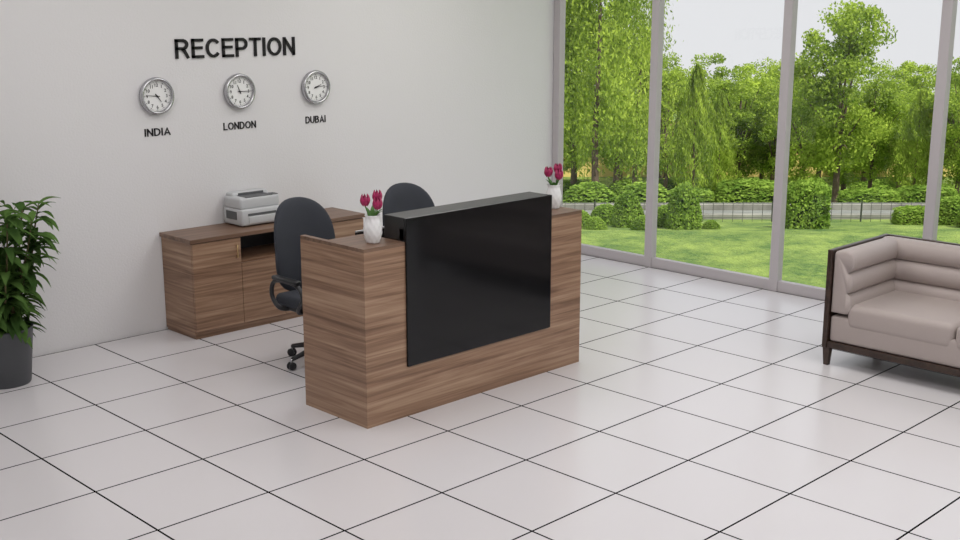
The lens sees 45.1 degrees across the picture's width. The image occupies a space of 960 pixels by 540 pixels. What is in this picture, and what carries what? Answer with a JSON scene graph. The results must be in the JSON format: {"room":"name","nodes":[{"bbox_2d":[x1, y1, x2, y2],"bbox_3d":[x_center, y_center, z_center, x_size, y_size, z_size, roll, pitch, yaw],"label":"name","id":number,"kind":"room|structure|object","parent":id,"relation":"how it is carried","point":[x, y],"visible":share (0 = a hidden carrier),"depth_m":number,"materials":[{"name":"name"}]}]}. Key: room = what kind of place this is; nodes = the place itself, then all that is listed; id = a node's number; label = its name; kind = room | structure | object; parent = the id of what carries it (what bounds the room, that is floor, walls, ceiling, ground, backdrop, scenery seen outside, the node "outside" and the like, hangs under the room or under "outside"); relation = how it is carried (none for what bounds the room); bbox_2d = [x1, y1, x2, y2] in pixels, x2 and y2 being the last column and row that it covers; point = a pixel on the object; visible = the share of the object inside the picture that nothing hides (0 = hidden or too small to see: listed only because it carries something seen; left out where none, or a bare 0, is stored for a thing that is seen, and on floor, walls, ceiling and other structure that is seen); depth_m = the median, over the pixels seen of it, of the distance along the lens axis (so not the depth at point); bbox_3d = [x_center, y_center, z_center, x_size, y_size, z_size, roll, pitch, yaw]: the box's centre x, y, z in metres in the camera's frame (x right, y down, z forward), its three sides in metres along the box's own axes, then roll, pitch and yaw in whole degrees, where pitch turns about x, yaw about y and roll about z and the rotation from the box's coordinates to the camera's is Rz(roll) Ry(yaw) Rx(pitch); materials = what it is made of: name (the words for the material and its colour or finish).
{"room":"lobby","nodes":[
{"label":"lobby","id":0,"kind":"room"},
{"bbox_2d":[0,0,553,356],"bbox_3d":[-2.892,-1.061,7.724,10.190,3.520,0.150,-12,18,-43],"label":"wall","id":1,"kind":"structure","parent":0,"point":[452,100],"depth_m":8.59,"materials":[{"name":"white paint"}]},
{"bbox_2d":[139,77,173,114],"bbox_3d":[-2.283,-1.229,8.162,0.266,0.266,0.044,-12,18,-43],"label":"wall clock","id":2,"kind":"object","parent":1,"relation":"attached to","point":[156,94],"visible":1,"depth_m":8.16,"materials":[{"name":"silver metal"}]},
{"bbox_2d":[144,128,170,136],"bbox_3d":[-2.296,-0.984,8.231,0.205,0.056,0.006,-12,18,-43],"label":"name sign","id":3,"kind":"object","parent":1,"relation":"attached to","point":[148,131],"visible":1,"depth_m":8.22,"materials":[{"name":"black"}]},
{"bbox_2d":[174,37,294,58],"bbox_3d":[-1.802,-1.652,8.576,1.035,0.139,0.012,-12,18,-43],"label":"sign","id":4,"kind":"object","parent":1,"relation":"attached to","point":[285,42],"visible":1,"depth_m":8.55,"materials":[{"name":"black plastic"}]},
{"bbox_2d":[223,73,255,108],"bbox_3d":[-1.795,-1.334,8.631,0.266,0.266,0.044,-12,18,-43],"label":"wall clock","id":5,"kind":"object","parent":1,"relation":"attached to","point":[239,91],"visible":1,"depth_m":8.63,"materials":[{"name":"silver metal"}]},
{"bbox_2d":[223,120,255,129],"bbox_3d":[-1.809,-1.089,8.700,0.285,0.055,0.006,-12,18,-43],"label":"name sign","id":6,"kind":"object","parent":1,"relation":"attached to","point":[251,124],"visible":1,"depth_m":8.70,"materials":[{"name":"black"}]},
{"bbox_2d":[301,70,329,103],"bbox_3d":[-1.293,-1.443,9.114,0.266,0.266,0.044,-12,18,-43],"label":"wall clock","id":7,"kind":"object","parent":1,"relation":"attached to","point":[315,86],"visible":1,"depth_m":9.11,"materials":[{"name":"silver metal"}]},
{"bbox_2d":[305,115,325,123],"bbox_3d":[-1.307,-1.198,9.183,0.194,0.056,0.006,-12,18,-43],"label":"name sign","id":8,"kind":"object","parent":1,"relation":"attached to","point":[314,117],"visible":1,"depth_m":9.18,"materials":[{"name":"black"}]},
{"bbox_2d":[0,254,959,539],"bbox_3d":[0.351,1.304,4.957,10.090,0.120,9.187,-12,18,-43],"label":"floor","id":9,"kind":"structure","parent":0,"point":[691,407],"depth_m":6.28,"materials":[{"name":"tile"}]},
{"bbox_2d":[0,196,59,388],"bbox_3d":[-3.010,0.148,7.148,0.856,1.174,0.781,-3,13,-13],"label":"potted plant","id":10,"kind":"object","parent":9,"relation":"on","point":[18,280],"visible":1,"depth_m":7.10,"materials":[{"name":"green plant"}]},
{"bbox_2d":[159,207,364,339],"bbox_3d":[-1.609,-0.002,8.825,1.570,0.730,0.443,-12,18,-43],"label":"storage cabinet","id":11,"kind":"object","parent":9,"relation":"on","point":[217,277],"visible":0.56,"depth_m":8.38,"materials":[{"name":"brown wood"}]},
{"bbox_2d":[224,188,278,226],"bbox_3d":[-1.714,-0.474,8.709,0.363,0.240,0.256,-12,18,-43],"label":"printer","id":12,"kind":"object","parent":11,"relation":"on","point":[244,208],"visible":0.9,"depth_m":8.62,"materials":[{"name":"grey plastic"}]},
{"bbox_2d":[226,210,236,219],"bbox_3d":[-1.850,-0.410,8.604,0.005,0.060,0.140,-12,18,-43],"label":"vent","id":13,"kind":"object","parent":12,"relation":"attached to","point":[230,214],"depth_m":8.60,"materials":[{"name":"grey plastic"}]},
{"bbox_2d":[239,192,272,197],"bbox_3d":[-1.691,-0.562,8.668,0.240,0.008,0.127,-12,18,-43],"label":"tray","id":14,"kind":"object","parent":12,"relation":"on","point":[241,194],"depth_m":8.66,"materials":[{"name":"grey plastic"}]},
{"bbox_2d":[249,213,275,223],"bbox_3d":[-1.629,-0.385,8.642,0.240,0.055,0.016,-12,18,-43],"label":"tray","id":15,"kind":"object","parent":12,"relation":"on","point":[254,218],"depth_m":8.63,"materials":[{"name":"grey plastic"}]},
{"bbox_2d":[241,243,274,262],"bbox_3d":[-1.622,-0.145,8.806,0.740,0.018,0.387,-12,18,-43],"label":"niche shelf","id":16,"kind":"object","parent":11,"relation":"attached to","point":[250,252],"depth_m":8.67,"materials":[{"name":"brown wood"}]},
{"bbox_2d":[269,197,334,370],"bbox_3d":[-1.054,0.082,7.654,0.630,1.080,0.635,-12,18,-43],"label":"office chair","id":17,"kind":"object","parent":9,"relation":"on","point":[295,217],"visible":0.48,"depth_m":7.65,"materials":[{"name":"black fabric"}]},
{"bbox_2d":[276,290,302,310],"bbox_3d":[-1.032,0.189,7.655,0.480,0.080,0.465,-12,18,-43],"label":"seat cushion","id":18,"kind":"object","parent":17,"relation":"on","point":[289,300],"depth_m":7.57,"materials":[{"name":"grey fabric"}]},
{"bbox_2d":[382,183,434,225],"bbox_3d":[-0.398,-0.060,8.286,0.630,1.080,0.635,-11,17,-39],"label":"office chair","id":19,"kind":"object","parent":9,"relation":"on","point":[400,197],"visible":0.09,"depth_m":8.34,"materials":[{"name":"black plastic"}]},
{"bbox_2d":[300,192,581,428],"bbox_3d":[-0.184,0.142,7.194,1.820,1.165,0.592,-12,18,-43],"label":"reception desk","id":20,"kind":"object","parent":9,"relation":"on","point":[473,297],"visible":0.99,"depth_m":6.77,"materials":[{"name":"brown wood"}]},
{"bbox_2d":[360,189,382,243],"bbox_3d":[-0.598,-0.300,6.441,0.125,0.295,0.114,3,13,12],"label":"tulip vase","id":21,"kind":"object","parent":20,"relation":"on","point":[372,228],"visible":1,"depth_m":6.41,"materials":[{"name":"white ceramic"}]},
{"bbox_2d":[355,226,399,240],"bbox_3d":[-0.658,-0.129,6.962,0.382,0.292,0.203,-12,18,-43],"label":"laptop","id":22,"kind":"object","parent":20,"relation":"on","point":[358,232],"visible":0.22,"depth_m":6.87,"materials":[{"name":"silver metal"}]},
{"bbox_2d":[544,163,562,208],"bbox_3d":[0.479,-0.551,7.558,0.126,0.295,0.115,-1,13,-5],"label":"tulip vase","id":23,"kind":"object","parent":20,"relation":"on","point":[553,189],"visible":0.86,"depth_m":7.53,"materials":[{"name":"white ceramic"}]},
{"bbox_2d":[552,0,565,206],"bbox_3d":[0.756,-1.775,11.078,0.080,3.200,0.080,-12,18,-43],"label":"mullion","id":24,"kind":"object","parent":9,"relation":"on","point":[559,5],"visible":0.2,"depth_m":11.05,"materials":[{"name":"silver metal"}]},
{"bbox_2d":[581,243,643,265],"bbox_3d":[1.159,-0.168,11.020,0.060,0.090,1.069,-12,18,-43],"label":"rail","id":25,"kind":"object","parent":9,"relation":"on","point":[623,256],"visible":0.56,"depth_m":10.89,"materials":[{"name":"silver metal"}]},
{"bbox_2d":[644,0,664,266],"bbox_3d":[1.562,-1.595,10.279,0.080,3.200,0.080,-12,18,-43],"label":"mullion","id":26,"kind":"object","parent":9,"relation":"on","point":[657,29],"visible":1,"depth_m":10.33,"materials":[{"name":"silver metal"}]},
{"bbox_2d":[651,257,768,289],"bbox_3d":[2.022,0.024,10.166,0.060,0.090,1.228,-12,18,-43],"label":"rail","id":27,"kind":"object","parent":9,"relation":"on","point":[761,282],"visible":1,"depth_m":10.12,"materials":[{"name":"silver metal"}]},
{"bbox_2d":[768,0,797,290],"bbox_3d":[2.481,-1.391,9.371,0.080,3.200,0.080,-12,18,-43],"label":"mullion","id":28,"kind":"object","parent":9,"relation":"on","point":[790,6],"visible":1,"depth_m":9.42,"materials":[{"name":"silver metal"}]},
{"bbox_2d":[777,280,825,300],"bbox_3d":[2.932,0.227,9.266,0.060,0.090,1.205,-12,18,-43],"label":"rail","id":29,"kind":"object","parent":9,"relation":"on","point":[809,291],"visible":0.44,"depth_m":9.51,"materials":[{"name":"silver metal"}]},
{"bbox_2d":[822,233,959,376],"bbox_3d":[3.153,0.317,7.282,0.800,0.785,1.720,-12,18,-43],"label":"sofa","id":30,"kind":"object","parent":9,"relation":"on","point":[889,297],"visible":1,"depth_m":7.53,"materials":[{"name":"beige leather"}]},
{"bbox_2d":[831,238,897,314],"bbox_3d":[2.583,0.034,7.718,0.648,0.425,0.150,-12,18,-43],"label":"cushion","id":31,"kind":"object","parent":30,"relation":"on","point":[866,270],"depth_m":7.57,"materials":[{"name":"leather"}]},
{"bbox_2d":[848,290,959,345],"bbox_3d":[2.861,0.309,7.498,0.658,0.165,0.708,-12,18,-43],"label":"seat cushion","id":32,"kind":"object","parent":30,"relation":"on","point":[900,317],"depth_m":7.36,"materials":[{"name":"leather"}]},
{"bbox_2d":[883,236,959,301],"bbox_3d":[3.358,0.097,7.440,0.150,0.425,1.630,-12,18,-43],"label":"cushion","id":33,"kind":"object","parent":30,"relation":"on","point":[922,267],"depth_m":7.72,"materials":[{"name":"leather"}]},
{"bbox_2d":[956,327,959,348],"bbox_3d":[3.361,0.420,7.003,0.658,0.165,0.708,-12,18,-43],"label":"seat cushion","id":34,"kind":"object","parent":30,"relation":"on","point":[957,328],"depth_m":7.01,"materials":[{"name":"leather"}]},
{"bbox_2d":[922,0,957,239],"bbox_3d":[3.383,-1.190,8.478,0.080,3.200,0.080,-12,18,-43],"label":"mullion","id":35,"kind":"object","parent":9,"relation":"on","point":[949,7],"visible":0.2,"depth_m":8.46,"materials":[{"name":"silver metal"}]},
{"label":"outside","id":36,"kind":"structure","parent":0,"visible":0},
{"bbox_2d":[563,114,959,287],"bbox_3d":[12.062,-3.952,36.207,51.000,3.464,84.600,-12,18,-43],"label":"ground","id":37,"kind":"structure","parent":36,"point":[738,246],"depth_m":12.13,"materials":[{"name":"green plant"}]},
{"bbox_2d":[563,12,585,144],"bbox_3d":[0.866,-3.623,21.736,2.171,4.866,2.425,-4,13,-17],"label":"tree","id":38,"kind":"object","parent":37,"relation":"on","point":[566,12],"visible":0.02,"depth_m":21.24,"materials":[{"name":"green plant"}]},
{"bbox_2d":[563,78,588,173],"bbox_3d":[2.208,-3.722,31.048,2.246,3.162,2.187,1,13,6],"label":"tree","id":39,"kind":"object","parent":37,"relation":"on","point":[567,166],"visible":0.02,"depth_m":31.20,"materials":[{"name":"green plant"}]},
{"bbox_2d":[563,179,590,193],"bbox_3d":[2.306,-2.020,28.445,1.037,0.447,0.937,-12,18,-43],"label":"shrub","id":40,"kind":"object","parent":37,"relation":"on","point":[566,183],"visible":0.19,"depth_m":28.16,"materials":[{"name":"green plant"}]},
{"bbox_2d":[563,0,605,184],"bbox_3d":[1.401,-4.122,21.123,1.988,6.191,1.877,11,16,39],"label":"tree","id":41,"kind":"object","parent":37,"relation":"on","point":[567,49],"visible":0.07,"depth_m":21.07,"materials":[{"name":"green plant"}]},
{"bbox_2d":[582,210,590,228],"bbox_3d":[1.181,-0.600,13.598,0.394,0.216,0.391,0,13,0],"label":"shrub","id":42,"kind":"object","parent":37,"relation":"on","point":[585,216],"visible":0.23,"depth_m":13.50,"materials":[{"name":"green plant"}]},
{"bbox_2d":[563,181,617,202],"bbox_3d":[1.871,-1.243,19.398,1.125,0.486,1.116,0,13,0],"label":"shrub","id":43,"kind":"object","parent":37,"relation":"on","point":[585,192],"visible":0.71,"depth_m":19.15,"materials":[{"name":"green plant"}]},
{"bbox_2d":[563,9,622,188],"bbox_3d":[2.376,-4.169,27.837,2.627,4.866,2.352,9,15,35],"label":"tree","id":44,"kind":"object","parent":37,"relation":"on","point":[573,180],"visible":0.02,"depth_m":27.90,"materials":[{"name":"green plant"}]},
{"bbox_2d":[584,216,607,229],"bbox_3d":[1.337,-0.542,13.304,0.281,0.151,0.279,0,13,0],"label":"shrub","id":45,"kind":"object","parent":37,"relation":"on","point":[593,223],"visible":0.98,"depth_m":13.24,"materials":[{"name":"green plant"}]},
{"bbox_2d":[590,203,613,225],"bbox_3d":[1.576,-0.697,14.396,0.450,0.270,0.446,0,13,0],"label":"shrub","id":46,"kind":"object","parent":37,"relation":"on","point":[604,211],"visible":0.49,"depth_m":14.28,"materials":[{"name":"green plant"}]},
{"bbox_2d":[563,0,650,185],"bbox_3d":[2.104,-4.184,19.928,1.930,6.388,2.099,1,13,4],"label":"tree","id":47,"kind":"object","parent":37,"relation":"on","point":[610,98],"visible":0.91,"depth_m":20.07,"materials":[{"name":"green plant"}]},
{"bbox_2d":[569,0,669,182],"bbox_3d":[3.154,-3.982,26.765,2.276,4.702,2.524,7,14,28],"label":"tree","id":48,"kind":"object","parent":37,"relation":"on","point":[615,177],"visible":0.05,"depth_m":26.53,"materials":[{"name":"green plant"}]},
{"bbox_2d":[609,178,631,193],"bbox_3d":[3.411,-1.914,27.133,1.013,0.465,0.893,-12,18,-43],"label":"shrub","id":49,"kind":"object","parent":37,"relation":"on","point":[619,185],"visible":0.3,"depth_m":26.91,"materials":[{"name":"green plant"}]},
{"bbox_2d":[610,189,643,227],"bbox_3d":[1.772,-0.733,13.773,0.428,0.454,0.424,0,13,0],"label":"shrub","id":50,"kind":"object","parent":37,"relation":"on","point":[627,207],"visible":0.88,"depth_m":13.67,"materials":[{"name":"green plant"}]},
{"bbox_2d":[598,120,663,179],"bbox_3d":[3.929,-3.708,31.229,2.039,3.063,2.278,-3,13,-12],"label":"tree","id":51,"kind":"object","parent":37,"relation":"on","point":[623,167],"visible":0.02,"depth_m":31.19,"materials":[{"name":"green plant"}]},
{"bbox_2d":[598,0,681,182],"bbox_3d":[3.130,-4.020,22.674,1.680,5.695,1.779,3,13,13],"label":"tree","id":52,"kind":"object","parent":37,"relation":"on","point":[639,26],"visible":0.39,"depth_m":22.58,"materials":[{"name":"green plant"}]},
{"bbox_2d":[615,181,672,202],"bbox_3d":[2.858,-1.279,19.800,1.238,0.486,1.228,0,13,0],"label":"shrub","id":53,"kind":"object","parent":37,"relation":"on","point":[639,189],"visible":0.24,"depth_m":19.54,"materials":[{"name":"green plant"}]},
{"bbox_2d":[630,215,657,229],"bbox_3d":[1.875,-0.543,13.201,0.315,0.173,0.312,0,13,0],"label":"shrub","id":54,"kind":"object","parent":37,"relation":"on","point":[638,223],"visible":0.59,"depth_m":13.13,"materials":[{"name":"green plant"}]},
{"bbox_2d":[657,204,667,227],"bbox_3d":[2.224,-0.649,13.792,0.360,0.281,0.357,0,13,0],"label":"shrub","id":55,"kind":"object","parent":37,"relation":"on","point":[662,212],"visible":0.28,"depth_m":13.70,"materials":[{"name":"green plant"}]},
{"bbox_2d":[631,65,695,187],"bbox_3d":[4.320,-3.227,27.020,1.718,3.114,1.538,-11,17,-40],"label":"tree","id":56,"kind":"object","parent":37,"relation":"on","point":[680,74],"visible":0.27,"depth_m":26.71,"materials":[{"name":"green plant"}]},
{"bbox_2d":[642,52,689,178],"bbox_3d":[4.968,-4.147,31.803,2.137,3.694,2.371,9,15,34],"label":"tree","id":57,"kind":"object","parent":37,"relation":"on","point":[665,62],"visible":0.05,"depth_m":31.22,"materials":[{"name":"green plant"}]},
{"bbox_2d":[658,177,686,190],"bbox_3d":[4.506,-1.983,27.677,1.037,0.509,0.937,-12,18,-43],"label":"shrub","id":58,"kind":"object","parent":37,"relation":"on","point":[671,184],"visible":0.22,"depth_m":27.39,"materials":[{"name":"green plant"}]},
{"bbox_2d":[664,181,702,229],"bbox_3d":[2.369,-0.751,13.360,0.450,0.562,0.446,0,13,0],"label":"shrub","id":59,"kind":"object","parent":37,"relation":"on","point":[684,210],"visible":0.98,"depth_m":13.25,"materials":[{"name":"green plant"}]},
{"bbox_2d":[667,187,715,202],"bbox_3d":[3.582,-1.218,19.611,0.900,0.397,0.569,1,13,2],"label":"shrub","id":60,"kind":"object","parent":37,"relation":"on","point":[700,193],"visible":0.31,"depth_m":19.47,"materials":[{"name":"green plant"}]},
{"bbox_2d":[664,62,724,188],"bbox_3d":[3.970,-2.519,21.506,1.102,2.672,1.105,-8,15,-31],"label":"tree","id":61,"kind":"object","parent":37,"relation":"on","point":[696,84],"visible":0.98,"depth_m":21.31,"materials":[{"name":"green plant"}]},
{"bbox_2d":[674,53,748,165],"bbox_3d":[6.586,-4.286,32.578,2.187,3.657,2.246,-12,18,-43],"label":"tree","id":62,"kind":"object","parent":37,"relation":"on","point":[723,70],"visible":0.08,"depth_m":32.03,"materials":[{"name":"green plant"}]},
{"bbox_2d":[702,220,720,228],"bbox_3d":[2.689,-0.529,13.409,0.225,0.108,0.223,0,13,0],"label":"shrub","id":63,"kind":"object","parent":37,"relation":"on","point":[709,224],"visible":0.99,"depth_m":13.36,"materials":[{"name":"green plant"}]},
{"bbox_2d":[700,179,723,196],"bbox_3d":[5.610,-1.953,27.428,1.013,0.492,0.893,-12,18,-43],"label":"shrub","id":64,"kind":"object","parent":37,"relation":"on","point":[712,190],"visible":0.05,"depth_m":27.14,"materials":[{"name":"green plant"}]},
{"bbox_2d":[679,76,757,176],"bbox_3d":[5.811,-3.246,28.242,1.896,2.964,2.104,-5,14,-21],"label":"tree","id":65,"kind":"object","parent":37,"relation":"on","point":[707,81],"visible":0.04,"depth_m":27.96,"materials":[{"name":"green plant"}]},
{"bbox_2d":[697,90,741,189],"bbox_3d":[5.151,-2.692,25.025,1.004,2.408,1.002,-1,13,-3],"label":"tree","id":66,"kind":"object","parent":37,"relation":"on","point":[722,117],"visible":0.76,"depth_m":24.84,"materials":[{"name":"green plant"}]},
{"bbox_2d":[700,63,776,179],"bbox_3d":[5.866,-3.106,25.967,1.993,3.071,1.940,-3,13,-11],"label":"tree","id":67,"kind":"object","parent":37,"relation":"on","point":[742,123],"visible":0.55,"depth_m":25.44,"materials":[{"name":"green plant"}]},
{"bbox_2d":[714,177,773,202],"bbox_3d":[4.548,-1.292,19.491,1.257,0.567,0.605,0,13,0],"label":"shrub","id":68,"kind":"object","parent":37,"relation":"on","point":[743,190],"visible":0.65,"depth_m":19.31,"materials":[{"name":"green plant"}]},
{"bbox_2d":[563,201,924,221],"bbox_3d":[7.678,-0.767,15.201,19.383,0.270,0.031,0,13,0],"label":"railing","id":69,"kind":"object","parent":37,"relation":"on","point":[594,203],"visible":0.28,"depth_m":15.18,"materials":[{"name":"black metal"}]},
{"bbox_2d":[736,75,779,178],"bbox_3d":[7.047,-3.322,28.644,2.021,3.017,1.809,4,13,19],"label":"tree","id":70,"kind":"object","parent":37,"relation":"on","point":[761,175],"visible":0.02,"depth_m":28.30,"materials":[{"name":"green plant"}]},
{"bbox_2d":[563,124,955,176],"bbox_3d":[12.995,-3.562,34.148,33.996,1.600,0.200,0,13,0],"label":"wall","id":71,"kind":"structure","parent":37,"relation":"on","point":[607,173],"depth_m":34.20,"materials":[{"name":"plant"}]},
{"bbox_2d":[740,80,802,179],"bbox_3d":[6.529,-2.862,25.516,1.422,2.658,1.578,-7,14,-27],"label":"tree","id":72,"kind":"object","parent":37,"relation":"on","point":[766,122],"visible":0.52,"depth_m":25.39,"materials":[{"name":"green plant"}]},
{"bbox_2d":[736,57,811,188],"bbox_3d":[7.841,-3.913,30.957,2.039,3.570,2.278,11,17,40],"label":"tree","id":73,"kind":"object","parent":37,"relation":"on","point":[773,70],"visible":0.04,"depth_m":30.27,"materials":[{"name":"green plant"}]},
{"bbox_2d":[768,59,838,181],"bbox_3d":[6.453,-2.738,22.948,1.495,2.872,1.455,1,13,4],"label":"tree","id":74,"kind":"object","parent":37,"relation":"on","point":[802,167],"visible":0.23,"depth_m":22.85,"materials":[{"name":"green plant"}]},
{"bbox_2d":[785,177,831,228],"bbox_3d":[3.837,-0.793,13.555,0.576,0.612,0.582,0,13,0],"label":"shrub","id":75,"kind":"object","parent":37,"relation":"on","point":[806,210],"visible":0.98,"depth_m":13.38,"materials":[{"name":"green plant"}]},
{"bbox_2d":[807,177,831,198],"bbox_3d":[7.810,-1.933,27.039,1.013,0.519,0.893,-12,18,-43],"label":"shrub","id":76,"kind":"object","parent":37,"relation":"on","point":[817,179],"visible":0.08,"depth_m":26.93,"materials":[{"name":"green plant"}]},
{"bbox_2d":[797,78,842,178],"bbox_3d":[9.365,-3.823,31.811,2.137,3.056,2.371,-2,13,-11],"label":"tree","id":77,"kind":"object","parent":37,"relation":"on","point":[817,171],"visible":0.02,"depth_m":32.03,"materials":[{"name":"green plant"}]},
{"bbox_2d":[779,0,897,202],"bbox_3d":[6.274,-2.901,20.371,1.809,3.650,2.021,-2,13,-7],"label":"tree","id":78,"kind":"object","parent":37,"relation":"on","point":[848,63],"visible":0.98,"depth_m":19.96,"materials":[{"name":"green plant"}]},
{"bbox_2d":[815,73,883,193],"bbox_3d":[7.914,-2.866,24.966,1.794,2.773,1.746,0,13,2],"label":"tree","id":79,"kind":"object","parent":37,"relation":"on","point":[844,175],"visible":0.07,"depth_m":24.93,"materials":[{"name":"green plant"}]},
{"bbox_2d":[835,187,901,202],"bbox_3d":[6.546,-1.200,19.411,1.125,0.397,0.570,1,13,3],"label":"shrub","id":80,"kind":"object","parent":37,"relation":"on","point":[869,195],"visible":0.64,"depth_m":19.25,"materials":[{"name":"green plant"}]},
{"bbox_2d":[846,181,890,197],"bbox_3d":[8.905,-1.835,26.461,1.037,0.425,0.937,-12,18,-43],"label":"shrub","id":81,"kind":"object","parent":37,"relation":"on","point":[862,184],"visible":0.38,"depth_m":26.35,"materials":[{"name":"green plant"}]},
{"bbox_2d":[841,59,910,187],"bbox_3d":[8.158,-2.868,23.926,1.578,2.964,1.422,9,15,34],"label":"tree","id":82,"kind":"object","parent":37,"relation":"on","point":[889,89],"visible":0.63,"depth_m":23.65,"materials":[{"name":"green plant"}]},
{"bbox_2d":[853,83,899,181],"bbox_3d":[10.690,-3.713,31.848,2.319,2.826,2.165,8,15,32],"label":"tree","id":83,"kind":"object","parent":37,"relation":"on","point":[863,177],"visible":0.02,"depth_m":32.04,"materials":[{"name":"green plant"}]},
{"bbox_2d":[873,178,895,190],"bbox_3d":[10.010,-2.051,28.693,1.013,0.465,0.893,-12,18,-43],"label":"shrub","id":84,"kind":"object","parent":37,"relation":"on","point":[893,186],"visible":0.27,"depth_m":28.51,"materials":[{"name":"green plant"}]},
{"bbox_2d":[876,89,928,189],"bbox_3d":[9.639,-2.892,26.496,1.517,2.555,1.683,4,13,15],"label":"tree","id":85,"kind":"object","parent":37,"relation":"on","point":[908,99],"visible":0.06,"depth_m":26.20,"materials":[{"name":"green plant"}]},
{"bbox_2d":[876,60,936,180],"bbox_3d":[11.962,-4.194,32.705,2.039,3.426,2.278,-11,17,-40],"label":"tree","id":86,"kind":"object","parent":37,"relation":"on","point":[906,71],"visible":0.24,"depth_m":32.17,"materials":[{"name":"green plant"}]},
{"bbox_2d":[890,205,924,224],"bbox_3d":[5.461,-0.696,14.501,0.563,0.249,0.398,1,13,3],"label":"shrub","id":87,"kind":"object","parent":37,"relation":"on","point":[908,215],"visible":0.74,"depth_m":14.40,"materials":[{"name":"green plant"}]},
{"bbox_2d":[881,89,944,192],"bbox_3d":[8.687,-2.470,23.051,1.227,2.303,1.225,6,14,26],"label":"tree","id":88,"kind":"object","parent":37,"relation":"on","point":[920,113],"visible":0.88,"depth_m":22.86,"materials":[{"name":"green plant"}]},
{"bbox_2d":[895,184,958,202],"bbox_3d":[7.545,-1.237,19.505,1.125,0.454,0.570,1,13,3],"label":"shrub","id":89,"kind":"object","parent":37,"relation":"on","point":[917,193],"visible":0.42,"depth_m":19.34,"materials":[{"name":"green plant"}]},
{"bbox_2d":[896,78,959,182],"bbox_3d":[11.061,-3.264,28.380,2.113,2.967,2.279,5,14,22],"label":"tree","id":90,"kind":"object","parent":37,"relation":"on","point":[930,93],"visible":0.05,"depth_m":27.85,"materials":[{"name":"green plant"}]},
{"bbox_2d":[923,56,959,195],"bbox_3d":[9.361,-2.692,22.433,1.455,2.872,1.495,9,15,34],"label":"tree","id":91,"kind":"object","parent":37,"relation":"on","point":[955,78],"visible":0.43,"depth_m":22.36,"materials":[{"name":"green plant"}]},
{"bbox_2d":[938,195,959,225],"bbox_3d":[5.888,-0.744,14.386,0.563,0.368,0.558,0,13,0],"label":"shrub","id":92,"kind":"object","parent":37,"relation":"on","point":[949,207],"visible":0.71,"depth_m":14.25,"materials":[{"name":"green plant"}]},
{"bbox_2d":[941,183,959,196],"bbox_3d":[11.105,-1.877,27.408,1.037,0.343,0.937,-12,18,-43],"label":"shrub","id":93,"kind":"object","parent":37,"relation":"on","point":[944,184],"visible":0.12,"depth_m":27.35,"materials":[{"name":"green plant"}]},
{"bbox_2d":[944,98,959,195],"bbox_3d":[8.987,-3.309,19.821,1.746,4.580,1.899,-12,17,-42],"label":"tree","id":94,"kind":"object","parent":37,"relation":"on","point":[957,129],"visible":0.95,"depth_m":20.31,"materials":[{"name":"green plant"}]},
{"bbox_2d":[953,209,959,227],"bbox_3d":[5.991,-0.714,13.675,0.675,0.432,0.670,0,13,0],"label":"shrub","id":95,"kind":"object","parent":37,"relation":"on","point":[957,223],"visible":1,"depth_m":13.75,"materials":[{"name":"green plant"}]},
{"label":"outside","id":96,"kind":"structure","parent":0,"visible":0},
{"bbox_2d":[562,204,924,218],"bbox_3d":[8.497,-0.858,17.384,22.998,0.443,2.900,0,13,0],"label":"road","id":97,"kind":"structure","parent":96,"point":[719,210],"depth_m":18.62,"materials":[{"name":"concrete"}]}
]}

